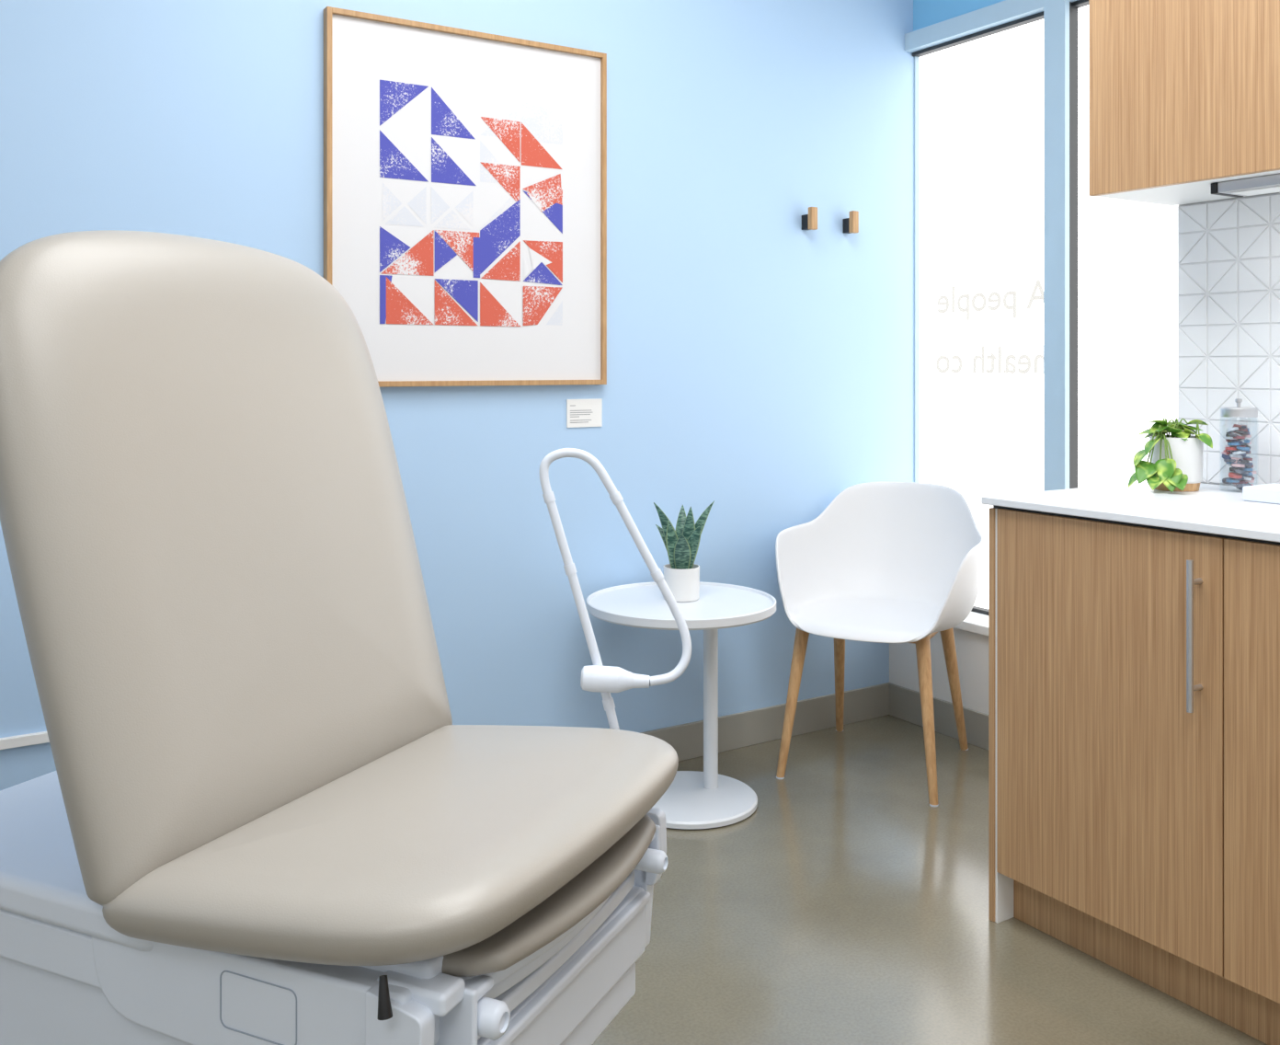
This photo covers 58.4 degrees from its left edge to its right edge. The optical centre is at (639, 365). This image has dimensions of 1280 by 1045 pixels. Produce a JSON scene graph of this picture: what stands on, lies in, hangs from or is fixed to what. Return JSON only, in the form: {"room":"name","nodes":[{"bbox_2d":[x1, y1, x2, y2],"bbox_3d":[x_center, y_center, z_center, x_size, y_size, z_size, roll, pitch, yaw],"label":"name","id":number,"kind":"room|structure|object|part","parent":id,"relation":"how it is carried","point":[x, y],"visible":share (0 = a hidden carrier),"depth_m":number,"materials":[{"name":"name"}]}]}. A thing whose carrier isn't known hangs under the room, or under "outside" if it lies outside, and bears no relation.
{"room":"examination room","nodes":[
{"label":"examination room","id":0,"kind":"room"},
{"bbox_2d":[0,0,914,790],"bbox_3d":[-1.194,-0.260,2.696,5.062,2.900,0.106,0,0,-32],"label":"wall","id":1,"kind":"structure","parent":0,"point":[760,365],"depth_m":3.36,"materials":[{"name":"blue paint"}]},
{"bbox_2d":[0,731,49,749],"bbox_3d":[-2.152,0.824,2.019,2.320,0.023,0.015,0,0,-32],"label":"wall rail","id":2,"kind":"object","parent":1,"relation":"attached to","point":[37,737],"visible":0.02,"depth_m":2.52,"materials":[{"name":"white paint"}]},
{"bbox_2d":[323,6,606,387],"bbox_3d":[-0.446,-0.423,3.088,0.812,0.952,0.030,0,0,-32],"label":"framed artwork","id":3,"kind":"object","parent":1,"relation":"attached to","point":[465,170],"visible":0.84,"depth_m":3.07,"materials":[{"name":"white paper"}]},
{"bbox_3d":[-0.783,-0.423,2.875,0.014,0.952,0.030,0,0,-32],"label":"frame","id":4,"kind":"part","parent":3,"relation":"part of","materials":[{"name":"brown wood"}]},
{"bbox_3d":[-0.446,-0.891,3.088,0.784,0.014,0.030,0,0,-32],"label":"frame","id":5,"kind":"part","parent":3,"relation":"part of","materials":[{"name":"brown wood"}]},
{"bbox_3d":[-0.446,0.046,3.088,0.784,0.014,0.030,0,0,-32],"label":"frame","id":6,"kind":"part","parent":3,"relation":"part of","materials":[{"name":"brown wood"}]},
{"bbox_3d":[-0.109,-0.423,3.302,0.014,0.952,0.030,0,0,-32],"label":"frame","id":7,"kind":"part","parent":3,"relation":"part of","materials":[{"name":"brown wood"}]},
{"bbox_2d":[566,398,602,427],"bbox_3d":[-0.159,0.135,3.285,0.115,0.081,0.005,0,0,-32],"label":"wall label","id":8,"kind":"object","parent":1,"relation":"attached to","point":[580,413],"visible":1,"depth_m":3.28,"materials":[{"name":"white paper"}]},
{"bbox_2d":[640,682,888,761],"bbox_3d":[-1.186,1.137,2.632,4.808,0.107,0.012,0,0,-32],"label":"baseboard","id":9,"kind":"structure","parent":1,"relation":"attached to","point":[749,727],"depth_m":3.64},
{"bbox_2d":[801,206,817,229],"bbox_3d":[0.549,-0.476,3.706,0.028,0.072,0.050,0,0,-32],"label":"wall hook","id":10,"kind":"object","parent":1,"relation":"attached to","point":[809,222],"visible":1,"depth_m":3.69,"materials":[{"name":"brown wood"}]},
{"bbox_3d":[0.543,-0.466,3.714,0.028,0.048,0.030,0,0,-32],"label":"stem","id":11,"kind":"part","parent":10,"relation":"part of","materials":[{"name":"black plastic"}]},
{"bbox_2d":[842,210,858,233],"bbox_3d":[0.699,-0.476,3.801,0.028,0.072,0.050,0,0,-32],"label":"wall hook","id":12,"kind":"object","parent":1,"relation":"attached to","point":[851,224],"visible":1,"depth_m":3.78,"materials":[{"name":"brown wood"}]},
{"bbox_3d":[0.694,-0.466,3.809,0.028,0.048,0.030,0,0,-32],"label":"stem","id":13,"kind":"part","parent":12,"relation":"part of","materials":[{"name":"black plastic"}]},
{"bbox_2d":[914,56,919,482],"bbox_3d":[0.965,-0.142,3.995,0.020,1.871,0.006,0,0,-32],"label":"window frame","id":14,"kind":"structure","parent":1,"relation":"attached to","point":[916,59],"depth_m":3.99,"materials":[{"name":"white metal"}]},
{"bbox_2d":[592,714,1267,1044],"bbox_3d":[0.190,1.240,0.635,5.200,0.100,5.070,0,0,-32],"label":"floor","id":15,"kind":"structure","parent":0,"point":[849,907],"depth_m":2.39,"materials":[{"name":"concrete"}]},
{"bbox_2d":[0,229,678,1044],"bbox_3d":[-0.535,0.493,1.684,1.109,1.382,0.743,0,0,25],"label":"exam chair","id":16,"kind":"object","parent":15,"relation":"on","point":[264,816],"visible":1,"depth_m":1.47,"materials":[{"name":"beige leather"}]},
{"bbox_3d":[-0.266,0.659,1.197,0.016,0.041,0.022,0,0,-9],"label":"release lever","id":17,"kind":"part","parent":16,"relation":"part of","materials":[{"name":"black plastic"}]},
{"bbox_3d":[-0.257,0.810,1.226,0.074,0.279,0.026,0,0,25],"label":"corner post","id":18,"kind":"part","parent":16,"relation":"part of","materials":[{"name":"white plastic"}]},
{"bbox_3d":[-0.342,0.701,1.595,0.500,0.099,0.540,0,0,25],"label":"seat frame","id":19,"kind":"part","parent":16,"relation":"part of","materials":[{"name":"white plastic"}]},
{"bbox_2d":[455,902,603,984],"bbox_3d":[-0.144,0.696,1.503,0.177,0.024,0.480,0,0,25],"label":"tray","id":20,"kind":"object","parent":16,"relation":"on","point":[497,976],"depth_m":1.32,"materials":[{"name":"white plastic"}]},
{"bbox_2d":[434,868,634,1044],"bbox_3d":[-0.158,0.757,1.510,0.146,0.022,0.524,0,0,25],"label":"chair base","id":21,"kind":"object","parent":16,"relation":"on","point":[520,990],"depth_m":1.44,"materials":[{"name":"white plastic"}]},
{"bbox_2d":[483,896,609,998],"bbox_3d":[-0.153,0.727,1.508,0.156,0.022,0.470,0,0,25],"label":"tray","id":22,"kind":"object","parent":16,"relation":"on","point":[509,987],"depth_m":1.40,"materials":[{"name":"white plastic"}]},
{"bbox_3d":[-0.154,0.835,1.508,0.113,0.100,0.540,0,0,25],"label":"drawer","id":23,"kind":"part","parent":16,"relation":"part of","materials":[{"name":"white plastic"}]},
{"bbox_3d":[-0.206,0.920,1.532,0.200,0.060,0.530,0,0,25],"label":"drawer","id":24,"kind":"part","parent":16,"relation":"part of","materials":[{"name":"white plastic"}]},
{"bbox_2d":[539,447,691,729],"bbox_3d":[-0.046,0.456,1.931,0.222,0.633,0.164,0,0,-32],"label":"lamp","id":25,"kind":"object","parent":16,"relation":"attached to","point":[597,677],"depth_m":1.92,"materials":[{"name":"white metal"}]},
{"bbox_3d":[-0.011,0.780,1.757,0.074,0.219,0.028,0,0,25],"label":"corner post","id":26,"kind":"part","parent":16,"relation":"part of","materials":[{"name":"white plastic"}]},
{"bbox_2d":[586,581,776,828],"bbox_3d":[0.112,0.912,3.125,0.516,0.556,0.516,0,0,-32],"label":"side table","id":27,"kind":"object","parent":15,"relation":"on","point":[707,798],"visible":0.83,"depth_m":3.09,"materials":[{"name":"white metal"}]},
{"bbox_2d":[653,500,714,602],"bbox_3d":[0.110,0.507,3.170,0.160,0.269,0.113,0,0,29],"label":"snake plant","id":28,"kind":"object","parent":27,"relation":"on","point":[681,575],"visible":0.96,"depth_m":3.15,"materials":[{"name":"green plant"}]},
{"bbox_3d":[0.115,0.597,3.160,0.100,0.090,0.100,0,0,-32],"label":"pot","id":29,"kind":"part","parent":28,"relation":"part of","materials":[{"name":"white ceramic"}]},
{"bbox_3d":[0.130,1.179,3.125,0.380,0.023,0.380,0,0,-32],"label":"foot plate","id":30,"kind":"part","parent":27,"relation":"part of","materials":[{"name":"white metal"}]},
{"bbox_2d":[775,480,983,806],"bbox_3d":[0.733,0.786,3.464,0.602,0.815,0.628,0,0,27],"label":"armchair","id":31,"kind":"object","parent":15,"relation":"on","point":[884,561],"visible":1,"depth_m":3.60,"materials":[{"name":"white plastic"}]},
{"bbox_3d":[0.450,0.974,3.352,0.041,0.438,0.137,0,0,45],"label":"leg","id":32,"kind":"part","parent":31,"relation":"part of","materials":[{"name":"brown wood"}]},
{"bbox_3d":[0.639,0.974,3.681,0.041,0.439,0.151,0,0,8],"label":"leg","id":33,"kind":"part","parent":31,"relation":"part of","materials":[{"name":"brown wood"}]},
{"bbox_3d":[0.800,0.974,3.170,0.041,0.439,0.150,0,0,-5],"label":"leg","id":34,"kind":"part","parent":31,"relation":"part of","materials":[{"name":"brown wood"}]},
{"bbox_3d":[0.963,0.974,3.514,0.041,0.439,0.151,0,0,45],"label":"leg","id":35,"kind":"part","parent":31,"relation":"part of","materials":[{"name":"brown wood"}]},
{"bbox_2d":[981,481,1279,1044],"bbox_3d":[1.615,0.735,1.666,0.690,0.910,2.290,0,0,-32],"label":"base cabinet","id":36,"kind":"object","parent":15,"relation":"on","point":[1134,631],"visible":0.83,"depth_m":2.16,"materials":[{"name":"brown wood"}]},
{"bbox_3d":[1.028,0.748,2.631,0.650,0.885,0.015,0,0,-32],"label":"panel","id":37,"kind":"part","parent":36,"relation":"part of","materials":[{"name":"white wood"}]},
{"bbox_3d":[1.036,0.748,2.623,0.646,0.885,0.006,0,0,-32],"label":"panel","id":38,"kind":"part","parent":36,"relation":"part of","materials":[{"name":"white paint"}]},
{"bbox_3d":[0.902,0.691,2.237,0.020,0.774,0.498,0,0,-32],"label":"door","id":39,"kind":"part","parent":36,"relation":"part of","materials":[{"name":"brown wood"}]},
{"bbox_2d":[981,481,1279,542],"bbox_3d":[1.625,0.288,1.672,0.665,0.016,2.290,0,0,-32],"label":"countertop","id":40,"kind":"structure","parent":36,"relation":"on","point":[1222,509],"depth_m":2.29,"materials":[{"name":"white stone"}]},
{"bbox_2d":[1128,418,1212,491],"bbox_3d":[1.191,0.199,2.578,0.179,0.161,0.152,0,0,-27],"label":"pothos","id":41,"kind":"object","parent":40,"relation":"on","point":[1175,463],"visible":1,"depth_m":2.55,"materials":[{"name":"green plant"}]},
{"bbox_3d":[1.156,0.188,2.567,0.032,0.065,0.008,0,0,0],"label":"stem","id":42,"kind":"part","parent":41,"relation":"part of","materials":[{"name":"green plant"}]},
{"bbox_3d":[1.167,0.148,2.570,0.013,0.033,0.003,0,0,0],"label":"stem","id":43,"kind":"part","parent":41,"relation":"part of","materials":[{"name":"green plant"}]},
{"bbox_3d":[1.164,0.200,2.560,0.003,0.080,0.027,0,0,37],"label":"stem","id":44,"kind":"part","parent":41,"relation":"part of","materials":[{"name":"green plant"}]},
{"bbox_3d":[1.169,0.181,2.555,0.008,0.058,0.032,0,0,0],"label":"stem","id":45,"kind":"part","parent":41,"relation":"part of","materials":[{"name":"green plant"}]},
{"bbox_3d":[1.172,0.194,2.552,0.003,0.072,0.037,0,0,0],"label":"stem","id":46,"kind":"part","parent":41,"relation":"part of","materials":[{"name":"green plant"}]},
{"bbox_3d":[1.177,0.203,2.550,0.003,0.085,0.043,0,0,-14],"label":"stem","id":47,"kind":"part","parent":41,"relation":"part of","materials":[{"name":"green plant"}]},
{"bbox_3d":[1.247,0.144,2.563,0.003,0.035,0.018,0,0,0],"label":"stem","id":48,"kind":"part","parent":41,"relation":"part of","materials":[{"name":"green plant"}]},
{"bbox_2d":[1154,482,1200,491],"bbox_3d":[1.217,0.271,2.600,0.100,0.018,0.100,0,0,0],"label":"saucer","id":49,"kind":"object","parent":40,"relation":"on","point":[1190,486],"depth_m":2.56,"materials":[{"name":"brown wood"}]},
{"bbox_2d":[1149,434,1203,483],"bbox_3d":[1.217,0.210,2.600,0.112,0.102,0.112,0,0,0],"label":"pot","id":50,"kind":"object","parent":49,"relation":"on","point":[1187,451],"depth_m":2.55,"materials":[{"name":"white ceramic"}]},
{"bbox_2d":[1219,398,1257,490],"bbox_3d":[1.340,0.175,2.565,0.078,0.208,0.078,0,0,-32],"label":"glass jar","id":51,"kind":"object","parent":40,"relation":"on","point":[1240,473],"visible":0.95,"depth_m":2.55,"materials":[{"name":"glass"}]},
{"bbox_3d":[1.340,0.102,2.565,0.076,0.022,0.076,0,0,-32],"label":"lid","id":52,"kind":"part","parent":51,"relation":"part of","materials":[{"name":"metal"}]},
{"bbox_3d":[1.340,0.082,2.565,0.014,0.021,0.014,0,0,-32],"label":"lid knob","id":53,"kind":"part","parent":51,"relation":"part of","materials":[{"name":"metal"}]},
{"bbox_2d":[1242,482,1279,503],"bbox_3d":[1.378,0.265,2.293,0.120,0.030,0.285,0,0,-32],"label":"glove box","id":54,"kind":"object","parent":40,"relation":"on","point":[1266,493],"visible":1,"depth_m":2.35,"materials":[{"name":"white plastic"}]},
{"bbox_3d":[0.993,0.385,2.047,0.034,0.010,0.010,0,0,-32],"label":"handle post","id":55,"kind":"part","parent":36,"relation":"part of","materials":[{"name":"metal"}]},
{"bbox_3d":[0.993,0.575,2.047,0.034,0.010,0.010,0,0,-32],"label":"handle post","id":56,"kind":"part","parent":36,"relation":"part of","materials":[{"name":"metal"}]},
{"bbox_3d":[1.170,0.691,1.813,0.020,0.774,0.498,0,0,-32],"label":"door","id":57,"kind":"part","parent":36,"relation":"part of","materials":[{"name":"brown wood"}]},
{"bbox_2d":[889,627,988,714],"bbox_3d":[1.241,1.012,3.464,0.160,0.355,1.199,0,0,-32],"label":"wall","id":58,"kind":"structure","parent":0,"point":[971,648],"depth_m":3.67,"materials":[{"name":"white paint"}]},
{"bbox_2d":[886,682,988,750],"bbox_3d":[1.169,1.137,3.418,0.012,0.107,1.199,0,0,-32],"label":"baseboard","id":59,"kind":"structure","parent":58,"relation":"attached to","point":[904,703],"depth_m":3.71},
{"bbox_2d":[953,611,988,636],"bbox_3d":[1.232,0.820,3.458,0.183,0.030,1.199,0,0,-32],"label":"window sill","id":60,"kind":"structure","parent":58,"relation":"on","point":[977,622],"depth_m":3.61,"materials":[{"name":"white paint"}]},
{"bbox_2d":[1069,1,1078,488],"bbox_3d":[1.283,-0.453,3.468,0.045,2.515,0.068,0,0,-32],"label":"window frame","id":61,"kind":"structure","parent":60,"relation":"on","point":[1073,11],"depth_m":3.44,"materials":[{"name":"grey metal"}]},
{"bbox_2d":[971,605,988,615],"bbox_3d":[1.279,0.799,3.488,0.030,0.012,1.199,0,0,-32],"label":"sill gasket","id":62,"kind":"structure","parent":58,"relation":"attached to","point":[976,609],"depth_m":3.73,"materials":[{"name":"silver metal"}]},
{"bbox_3d":[1.126,-0.142,3.754,0.005,1.871,0.584,0,0,-32],"label":"pane","id":63,"kind":"object","parent":62,"relation":"on","visible":0},
{"bbox_2d":[936,345,1043,373],"bbox_3d":[1.135,-0.020,3.728,0.001,0.089,0.456,0,0,-32],"label":"lettering","id":64,"kind":"object","parent":63,"relation":"attached to","point":[992,356],"visible":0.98,"depth_m":3.71,"materials":[{"name":"plastic"}]},
{"bbox_2d":[937,279,1043,319],"bbox_3d":[1.139,-0.211,3.722,0.001,0.117,0.458,0,0,-32],"label":"lettering","id":65,"kind":"object","parent":63,"relation":"attached to","point":[1037,284],"visible":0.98,"depth_m":3.72,"materials":[{"name":"plastic"}]},
{"bbox_2d":[913,0,1005,31],"bbox_3d":[1.298,-1.430,3.500,0.065,0.560,1.199,0,0,-32],"label":"wall","id":66,"kind":"structure","parent":0,"point":[926,13],"depth_m":3.88,"materials":[{"name":"blue paint"}]},
{"bbox_2d":[904,0,1077,52],"bbox_3d":[1.264,-1.120,3.478,0.065,0.060,1.199,0,0,-32],"label":"header","id":67,"kind":"object","parent":66,"relation":"attached to","point":[1006,11],"visible":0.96,"depth_m":3.72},
{"bbox_2d":[912,0,1089,57],"bbox_3d":[1.279,-1.084,3.488,0.030,0.012,1.199,0,0,-32],"label":"header gasket","id":68,"kind":"object","parent":66,"relation":"attached to","point":[1078,4],"depth_m":3.71,"materials":[{"name":"rubber"}]},
{"bbox_2d":[1043,0,1069,491],"bbox_3d":[1.254,-0.453,3.450,0.022,2.515,0.076,0,0,-32],"label":"mullion","id":69,"kind":"object","parent":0,"point":[1056,12],"depth_m":3.44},
{"bbox_2d":[1180,192,1279,486],"bbox_3d":[2.461,-0.260,1.358,0.388,2.900,3.665,0,0,-32],"label":"tiled wall","id":70,"kind":"structure","parent":0,"point":[1274,192],"depth_m":2.71,"materials":[{"name":"white tile"}]},
{"bbox_2d":[1089,0,1279,205],"bbox_3d":[1.781,-0.901,1.765,0.325,1.018,2.280,0,0,-32],"label":"upper cabinet","id":71,"kind":"object","parent":70,"relation":"attached to","point":[1184,95],"visible":1,"depth_m":2.45,"materials":[{"name":"brown wood"}]},
{"bbox_3d":[1.787,-0.397,1.768,0.298,0.007,2.279,0,0,-32],"label":"panel","id":72,"kind":"part","parent":71,"relation":"part of","materials":[{"name":"white paint"}]},
{"bbox_2d":[1210,173,1279,197],"bbox_3d":[1.541,-0.380,2.054,0.102,0.024,1.025,0,0,-32],"label":"under-cabinet light","id":73,"kind":"object","parent":71,"relation":"attached to","point":[1271,183],"visible":1,"depth_m":2.41,"materials":[{"name":"metal"}]},
{"bbox_2d":[1177,193,1279,484],"bbox_3d":[1.761,-0.056,2.098,0.005,0.672,1.664,0,0,-32],"label":"backsplash","id":74,"kind":"structure","parent":70,"relation":"attached to","point":[1270,223],"depth_m":2.69,"materials":[{"name":"white tile"}]},
{"bbox_2d":[1178,194,1279,485],"bbox_3d":[1.758,-0.056,2.100,0.006,0.667,1.652,0,0,-32],"label":"backsplash tiles","id":75,"kind":"object","parent":70,"relation":"attached to","point":[1247,217],"depth_m":2.69,"materials":[{"name":"white tile"}]}
]}

